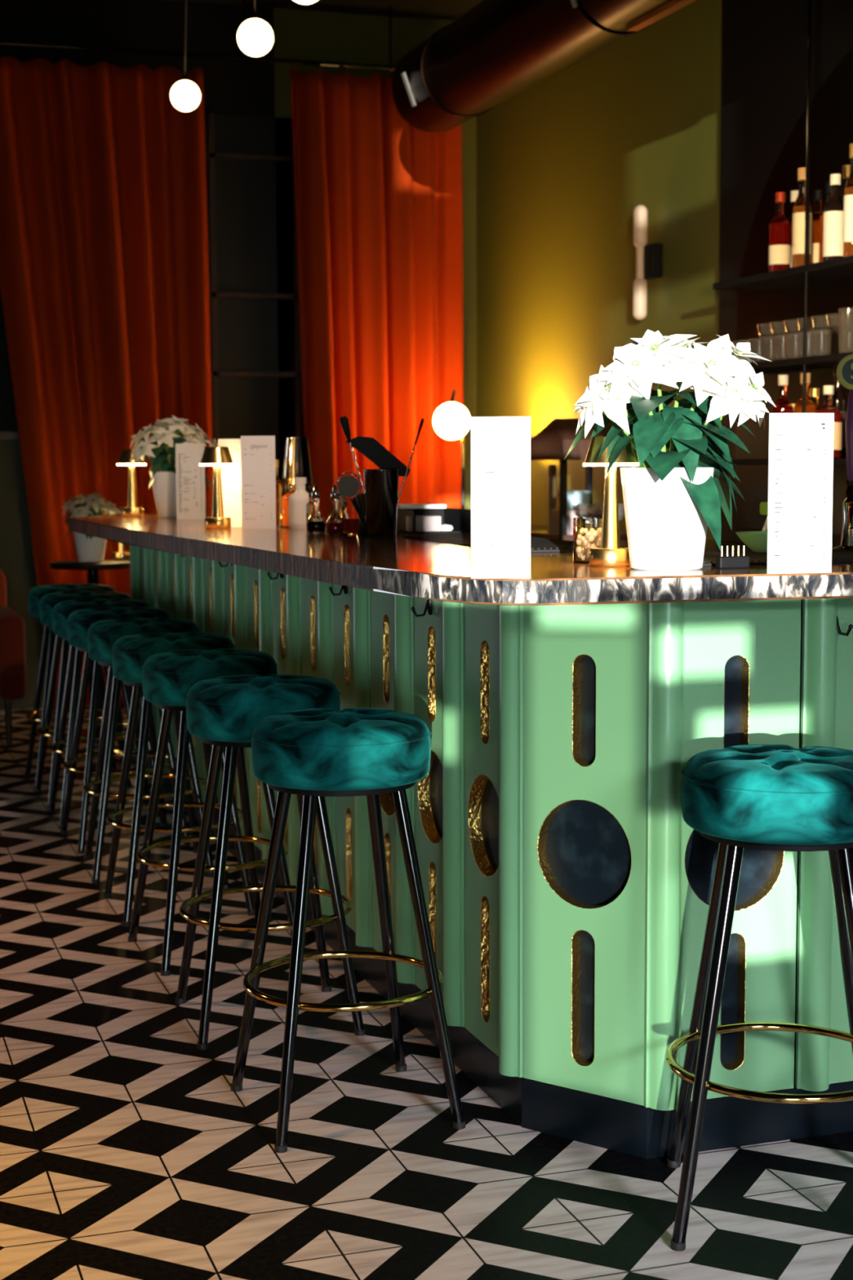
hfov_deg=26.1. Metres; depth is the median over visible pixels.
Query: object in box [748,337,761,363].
tumbler
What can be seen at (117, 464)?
diffuser
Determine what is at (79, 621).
bar stool
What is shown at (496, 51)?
ventilation duct
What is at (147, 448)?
flower
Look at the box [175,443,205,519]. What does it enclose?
menu card
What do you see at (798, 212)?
bottle
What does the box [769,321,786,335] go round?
coupe glass
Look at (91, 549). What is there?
pot
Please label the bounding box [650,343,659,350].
flower
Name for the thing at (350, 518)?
dropper bottle
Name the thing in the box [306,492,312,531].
vial
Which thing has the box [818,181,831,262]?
bottle
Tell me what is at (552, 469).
candle
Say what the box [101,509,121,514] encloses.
flower
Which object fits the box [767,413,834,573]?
menu card
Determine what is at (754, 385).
flower
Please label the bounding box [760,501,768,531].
lime squeezer
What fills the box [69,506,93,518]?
flower
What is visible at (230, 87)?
wall
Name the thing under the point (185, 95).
globe pendant
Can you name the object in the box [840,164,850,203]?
bottle
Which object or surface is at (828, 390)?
bottle
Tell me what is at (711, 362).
flower
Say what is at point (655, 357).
flower
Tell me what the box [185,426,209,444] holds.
flower
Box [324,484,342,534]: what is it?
dropper bottle
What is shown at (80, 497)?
flower
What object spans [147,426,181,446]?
flower
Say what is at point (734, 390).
flower
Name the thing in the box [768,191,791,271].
bottle
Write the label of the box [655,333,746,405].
flower
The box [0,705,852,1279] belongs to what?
floor
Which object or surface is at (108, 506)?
flower
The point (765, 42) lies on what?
wall
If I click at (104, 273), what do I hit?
curtain
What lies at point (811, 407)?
bottle
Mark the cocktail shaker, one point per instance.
(296, 464)
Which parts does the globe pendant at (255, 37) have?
globe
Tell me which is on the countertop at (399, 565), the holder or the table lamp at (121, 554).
the holder
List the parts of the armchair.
backrest, leg, armrest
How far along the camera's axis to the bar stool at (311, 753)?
3.38 m
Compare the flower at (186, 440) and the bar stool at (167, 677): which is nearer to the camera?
the bar stool at (167, 677)
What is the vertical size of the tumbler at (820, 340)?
0.085 m
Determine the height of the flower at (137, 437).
0.082 m
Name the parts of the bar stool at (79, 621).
leg, seat, leg, seat, leg, leg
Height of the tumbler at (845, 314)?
0.150 m
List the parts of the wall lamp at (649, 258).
stem, lamp shade, lamp shade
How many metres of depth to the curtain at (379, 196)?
9.47 m
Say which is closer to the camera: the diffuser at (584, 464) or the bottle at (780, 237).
the diffuser at (584, 464)
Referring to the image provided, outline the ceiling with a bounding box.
[169,0,483,21]
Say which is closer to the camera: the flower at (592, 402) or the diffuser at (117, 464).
the flower at (592, 402)
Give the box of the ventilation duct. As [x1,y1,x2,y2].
[391,0,696,133]
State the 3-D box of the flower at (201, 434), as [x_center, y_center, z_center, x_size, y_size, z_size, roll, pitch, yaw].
[-0.802,-0.720,6.410,0.089,0.076,0.092,-2,6,-18]
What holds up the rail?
attached to the ceiling
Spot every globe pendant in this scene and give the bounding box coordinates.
[169,0,200,111]
[236,0,273,57]
[293,0,318,4]
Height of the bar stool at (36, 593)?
0.769 m
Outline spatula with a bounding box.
[346,435,410,476]
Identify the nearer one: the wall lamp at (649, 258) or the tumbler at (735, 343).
the tumbler at (735, 343)
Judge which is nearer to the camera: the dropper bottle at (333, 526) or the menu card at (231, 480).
the dropper bottle at (333, 526)
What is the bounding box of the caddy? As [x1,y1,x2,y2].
[396,507,471,533]
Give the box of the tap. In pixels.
[831,353,852,550]
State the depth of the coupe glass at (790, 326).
6.36 m
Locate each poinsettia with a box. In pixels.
[62,492,121,562]
[129,414,217,518]
[564,329,776,570]
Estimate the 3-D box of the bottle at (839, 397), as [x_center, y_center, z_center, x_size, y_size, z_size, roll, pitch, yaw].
[1.368,-0.761,6.114,0.064,0.314,0.064,-4,7,-32]
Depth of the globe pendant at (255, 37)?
5.96 m
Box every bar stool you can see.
[24,583,124,788]
[34,590,144,808]
[48,598,160,830]
[59,606,190,853]
[83,617,213,884]
[102,631,253,926]
[128,648,294,976]
[175,674,365,1049]
[230,707,465,1153]
[665,743,852,1251]
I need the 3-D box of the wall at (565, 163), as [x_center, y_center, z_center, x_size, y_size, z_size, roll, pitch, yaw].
[2.225,-0.964,4.263,0.150,3.550,12.040,-2,6,-18]
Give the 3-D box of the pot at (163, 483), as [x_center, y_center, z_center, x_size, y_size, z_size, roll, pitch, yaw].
[-0.886,-0.510,6.449,0.164,0.161,0.164,-2,6,-18]
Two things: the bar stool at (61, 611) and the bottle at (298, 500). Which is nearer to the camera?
the bottle at (298, 500)
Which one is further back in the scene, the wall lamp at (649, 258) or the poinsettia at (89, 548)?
the poinsettia at (89, 548)
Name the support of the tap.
on the countertop at (399, 565)
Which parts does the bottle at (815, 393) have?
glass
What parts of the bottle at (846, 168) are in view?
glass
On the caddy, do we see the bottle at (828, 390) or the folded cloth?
the folded cloth
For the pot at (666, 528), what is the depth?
3.22 m
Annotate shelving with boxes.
[712,0,852,465]
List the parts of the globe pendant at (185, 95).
globe, cord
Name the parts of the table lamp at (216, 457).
lamp shade, stem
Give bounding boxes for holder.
[715,545,750,568]
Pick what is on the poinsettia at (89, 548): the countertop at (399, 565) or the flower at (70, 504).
the flower at (70, 504)
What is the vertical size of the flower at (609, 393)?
0.144 m
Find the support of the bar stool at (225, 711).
on the floor
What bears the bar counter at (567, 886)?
on the floor
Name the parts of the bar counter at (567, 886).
moulding, panel, moulding, panel, moulding, panel, moulding, panel, moulding, panel, moulding, panel, moulding, panel, moulding, panel, moulding, panel, moulding, panel, moulding, panel, moulding, panel, moulding, panel, kick plate, moulding, panel, moulding, panel, moulding, panel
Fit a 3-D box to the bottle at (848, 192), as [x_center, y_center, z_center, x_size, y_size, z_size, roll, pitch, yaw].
[1.359,-1.394,5.845,0.064,0.358,0.064,-2,6,-13]
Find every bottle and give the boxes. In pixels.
[275,459,282,526]
[281,478,296,528]
[288,477,308,528]
[306,484,325,533]
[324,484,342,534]
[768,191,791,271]
[772,374,793,413]
[788,190,798,267]
[791,167,812,267]
[794,373,816,413]
[809,388,820,411]
[811,189,823,263]
[815,385,842,458]
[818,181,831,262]
[822,173,844,261]
[832,363,847,458]
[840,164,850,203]
[843,143,852,257]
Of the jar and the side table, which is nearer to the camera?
the jar
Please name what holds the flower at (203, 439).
on the poinsettia at (162, 445)
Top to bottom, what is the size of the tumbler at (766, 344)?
0.085 m
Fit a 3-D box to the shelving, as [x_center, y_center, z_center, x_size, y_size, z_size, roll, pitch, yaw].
[1.650,-1.514,5.162,0.235,2.625,3.200,-2,6,-18]
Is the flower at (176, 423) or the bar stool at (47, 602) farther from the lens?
the bar stool at (47, 602)
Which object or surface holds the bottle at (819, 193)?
on the shelving
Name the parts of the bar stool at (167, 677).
leg, seat, leg, seat, leg, leg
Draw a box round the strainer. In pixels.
[334,471,368,537]
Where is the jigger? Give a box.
[355,494,366,536]
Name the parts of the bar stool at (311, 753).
leg, leg, seat, seat, leg, leg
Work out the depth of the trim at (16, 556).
9.21 m
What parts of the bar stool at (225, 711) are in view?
leg, leg, seat, seat, leg, leg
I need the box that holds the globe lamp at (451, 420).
[433,390,470,509]
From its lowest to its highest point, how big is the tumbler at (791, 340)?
0.085 m
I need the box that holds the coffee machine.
[530,418,637,540]
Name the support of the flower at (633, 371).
on the poinsettia at (681, 482)
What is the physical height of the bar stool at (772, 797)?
0.769 m
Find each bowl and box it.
[558,490,591,509]
[735,531,768,552]
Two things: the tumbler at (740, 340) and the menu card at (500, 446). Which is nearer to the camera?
the menu card at (500, 446)
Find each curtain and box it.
[0,56,213,707]
[289,67,463,519]
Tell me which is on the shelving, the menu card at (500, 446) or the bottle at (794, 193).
the bottle at (794, 193)
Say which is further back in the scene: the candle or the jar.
the candle
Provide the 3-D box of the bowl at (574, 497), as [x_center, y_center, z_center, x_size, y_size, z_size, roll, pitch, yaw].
[0.602,-0.569,7.476,0.132,0.075,0.132,-2,6,-18]
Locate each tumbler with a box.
[731,341,737,347]
[737,339,749,359]
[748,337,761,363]
[760,336,773,361]
[772,334,786,359]
[784,333,798,359]
[797,331,811,357]
[810,329,832,355]
[838,307,852,353]
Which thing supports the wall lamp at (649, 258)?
attached to the wall at (565, 163)
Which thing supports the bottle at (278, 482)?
on the countertop at (399, 565)
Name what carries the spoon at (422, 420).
in the tin
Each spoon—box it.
[339,415,364,495]
[397,418,424,503]
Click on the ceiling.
(443, 10)
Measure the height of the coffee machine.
0.485 m
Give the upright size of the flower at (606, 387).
0.016 m
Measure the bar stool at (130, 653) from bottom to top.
0.769 m
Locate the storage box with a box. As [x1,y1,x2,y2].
[551,508,582,534]
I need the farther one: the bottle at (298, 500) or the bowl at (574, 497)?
the bowl at (574, 497)
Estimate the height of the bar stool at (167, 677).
0.769 m
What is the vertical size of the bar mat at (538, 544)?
0.009 m
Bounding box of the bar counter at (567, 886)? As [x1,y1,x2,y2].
[128,544,852,1159]
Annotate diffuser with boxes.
[116,463,146,465]
[199,463,234,466]
[582,462,639,466]
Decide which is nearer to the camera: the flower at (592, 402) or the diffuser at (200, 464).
the flower at (592, 402)
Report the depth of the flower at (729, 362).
3.21 m
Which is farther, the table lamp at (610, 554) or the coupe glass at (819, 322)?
the coupe glass at (819, 322)
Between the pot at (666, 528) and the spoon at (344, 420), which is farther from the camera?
the spoon at (344, 420)
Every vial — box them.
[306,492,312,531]
[338,491,342,517]
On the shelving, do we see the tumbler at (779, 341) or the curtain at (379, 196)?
the tumbler at (779, 341)
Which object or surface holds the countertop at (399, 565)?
on the bar counter at (567, 886)
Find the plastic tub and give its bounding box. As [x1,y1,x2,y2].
[405,515,441,531]
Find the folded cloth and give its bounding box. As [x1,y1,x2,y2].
[397,503,446,508]
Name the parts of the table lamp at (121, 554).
lamp shade, stem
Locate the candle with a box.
[547,465,556,532]
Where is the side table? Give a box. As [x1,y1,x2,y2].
[49,560,129,742]
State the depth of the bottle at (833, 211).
5.93 m
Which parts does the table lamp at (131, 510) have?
lamp shade, stem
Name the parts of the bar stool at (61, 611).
leg, leg, seat, leg, leg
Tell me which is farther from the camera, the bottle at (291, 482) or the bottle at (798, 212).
the bottle at (798, 212)
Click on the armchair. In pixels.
(13, 681)
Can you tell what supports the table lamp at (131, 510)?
on the countertop at (399, 565)
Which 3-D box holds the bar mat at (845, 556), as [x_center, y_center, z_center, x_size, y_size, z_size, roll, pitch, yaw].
[0.682,-0.162,3.585,0.500,0.009,0.340,-2,6,-18]
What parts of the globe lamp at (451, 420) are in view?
globe, rod, post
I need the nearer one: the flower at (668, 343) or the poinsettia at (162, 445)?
the flower at (668, 343)
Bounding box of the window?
[204,112,303,478]
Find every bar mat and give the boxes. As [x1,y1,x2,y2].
[403,532,626,552]
[702,549,852,566]
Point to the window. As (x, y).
(241, 159)
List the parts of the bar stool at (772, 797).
leg, leg, seat, seat, leg, leg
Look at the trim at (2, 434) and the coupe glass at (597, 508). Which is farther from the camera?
the trim at (2, 434)
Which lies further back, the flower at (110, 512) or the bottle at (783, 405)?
the flower at (110, 512)
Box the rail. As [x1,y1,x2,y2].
[0,0,396,71]
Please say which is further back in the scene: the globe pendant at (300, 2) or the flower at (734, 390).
the globe pendant at (300, 2)
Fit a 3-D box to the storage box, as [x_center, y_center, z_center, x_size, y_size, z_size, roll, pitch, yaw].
[0.602,-0.481,7.485,0.120,0.100,0.200,-2,6,-18]
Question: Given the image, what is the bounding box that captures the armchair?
[0,568,26,746]
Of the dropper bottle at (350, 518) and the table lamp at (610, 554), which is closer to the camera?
the table lamp at (610, 554)
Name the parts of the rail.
rod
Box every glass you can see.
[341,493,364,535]
[577,503,603,517]
[591,503,619,517]
[617,503,626,542]
[756,323,773,337]
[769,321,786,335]
[782,319,801,333]
[796,317,814,331]
[810,315,835,333]
[825,313,839,333]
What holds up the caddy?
on the countertop at (399, 565)
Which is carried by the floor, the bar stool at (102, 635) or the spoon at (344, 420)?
the bar stool at (102, 635)
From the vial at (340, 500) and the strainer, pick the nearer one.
the strainer
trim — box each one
[0,431,19,438]
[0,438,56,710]
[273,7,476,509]
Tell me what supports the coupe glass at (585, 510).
on the countertop at (711, 545)
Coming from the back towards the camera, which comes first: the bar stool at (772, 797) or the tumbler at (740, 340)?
the tumbler at (740, 340)
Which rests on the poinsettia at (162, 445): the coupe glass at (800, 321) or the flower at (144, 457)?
the flower at (144, 457)
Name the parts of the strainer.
plate, handle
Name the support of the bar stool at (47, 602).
on the floor
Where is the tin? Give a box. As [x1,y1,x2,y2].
[362,469,399,537]
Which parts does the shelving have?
hanging rod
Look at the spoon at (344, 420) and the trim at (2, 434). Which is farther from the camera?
the trim at (2, 434)
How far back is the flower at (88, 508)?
8.08 m
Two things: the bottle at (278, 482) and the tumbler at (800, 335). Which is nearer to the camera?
the bottle at (278, 482)
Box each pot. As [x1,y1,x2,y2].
[71,531,106,562]
[149,471,176,518]
[620,466,714,570]
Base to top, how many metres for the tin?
0.174 m
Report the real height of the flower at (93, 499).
0.066 m
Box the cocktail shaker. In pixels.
[281,437,312,496]
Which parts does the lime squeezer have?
pale handle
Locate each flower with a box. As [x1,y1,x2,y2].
[62,497,80,516]
[67,493,84,504]
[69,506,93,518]
[80,494,103,514]
[88,492,103,502]
[100,500,119,514]
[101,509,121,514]
[129,428,146,451]
[130,439,159,462]
[134,438,150,460]
[140,423,165,440]
[146,417,169,431]
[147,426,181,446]
[160,414,193,434]
[165,425,192,437]
[181,435,206,446]
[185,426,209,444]
[186,423,208,443]
[201,437,217,446]
[573,364,643,437]
[573,384,604,435]
[600,343,678,399]
[603,383,609,390]
[622,329,696,383]
[631,359,639,367]
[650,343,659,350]
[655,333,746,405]
[663,337,709,348]
[690,367,769,427]
[708,359,715,364]
[714,334,771,378]
[730,367,776,428]
[751,383,758,390]
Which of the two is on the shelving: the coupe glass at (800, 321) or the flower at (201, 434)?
the coupe glass at (800, 321)
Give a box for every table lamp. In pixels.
[112,506,129,559]
[116,449,146,516]
[199,446,234,528]
[582,435,639,567]
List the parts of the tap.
handle, spout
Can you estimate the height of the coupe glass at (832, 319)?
0.144 m
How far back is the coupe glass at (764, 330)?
6.54 m
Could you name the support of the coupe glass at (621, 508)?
on the countertop at (711, 545)
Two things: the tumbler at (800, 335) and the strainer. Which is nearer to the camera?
the strainer
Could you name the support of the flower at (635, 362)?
on the poinsettia at (681, 482)
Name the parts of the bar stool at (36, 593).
leg, leg, seat, leg, leg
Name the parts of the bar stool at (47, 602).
leg, leg, seat, leg, leg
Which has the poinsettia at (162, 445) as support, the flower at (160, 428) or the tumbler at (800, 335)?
the flower at (160, 428)
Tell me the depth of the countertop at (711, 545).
6.96 m
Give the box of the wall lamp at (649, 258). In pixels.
[632,204,662,319]
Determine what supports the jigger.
on the countertop at (399, 565)
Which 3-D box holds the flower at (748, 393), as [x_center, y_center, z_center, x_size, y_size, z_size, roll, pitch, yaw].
[0.556,-0.430,3.232,0.115,0.123,0.109,-2,6,-18]
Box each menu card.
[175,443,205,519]
[217,439,241,526]
[240,435,275,528]
[471,416,530,578]
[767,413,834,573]
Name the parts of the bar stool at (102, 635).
leg, seat, leg, seat, leg, leg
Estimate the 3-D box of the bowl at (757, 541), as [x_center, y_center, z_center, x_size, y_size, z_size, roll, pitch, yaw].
[0.682,-0.195,3.677,0.128,0.040,0.128,-2,6,-18]
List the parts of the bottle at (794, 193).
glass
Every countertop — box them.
[68,507,852,605]
[530,524,751,551]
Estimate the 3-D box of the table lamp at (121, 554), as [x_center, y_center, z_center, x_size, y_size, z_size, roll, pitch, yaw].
[-1.380,-0.481,8.309,0.102,0.238,0.102,-2,6,-18]
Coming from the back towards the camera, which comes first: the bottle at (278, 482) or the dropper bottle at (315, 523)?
the bottle at (278, 482)
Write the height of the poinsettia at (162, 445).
0.357 m
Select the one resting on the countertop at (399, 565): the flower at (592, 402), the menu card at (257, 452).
the menu card at (257, 452)
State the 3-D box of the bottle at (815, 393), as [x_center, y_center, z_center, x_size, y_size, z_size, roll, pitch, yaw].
[1.321,-0.736,6.260,0.092,0.238,0.092,4,7,40]
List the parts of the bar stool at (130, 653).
leg, seat, leg, seat, leg, leg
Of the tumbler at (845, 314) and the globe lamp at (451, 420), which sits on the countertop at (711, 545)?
the globe lamp at (451, 420)
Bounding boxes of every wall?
[0,0,274,431]
[475,0,743,542]
[719,0,852,548]
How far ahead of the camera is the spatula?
4.74 m
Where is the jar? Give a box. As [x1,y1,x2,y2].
[573,517,602,564]
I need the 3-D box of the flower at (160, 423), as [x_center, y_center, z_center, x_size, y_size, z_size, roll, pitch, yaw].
[-0.932,-0.746,6.438,0.103,0.063,0.113,-2,6,-18]
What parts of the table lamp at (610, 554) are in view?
stem, lamp shade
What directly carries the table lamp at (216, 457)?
on the countertop at (399, 565)
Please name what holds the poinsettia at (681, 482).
on the countertop at (399, 565)

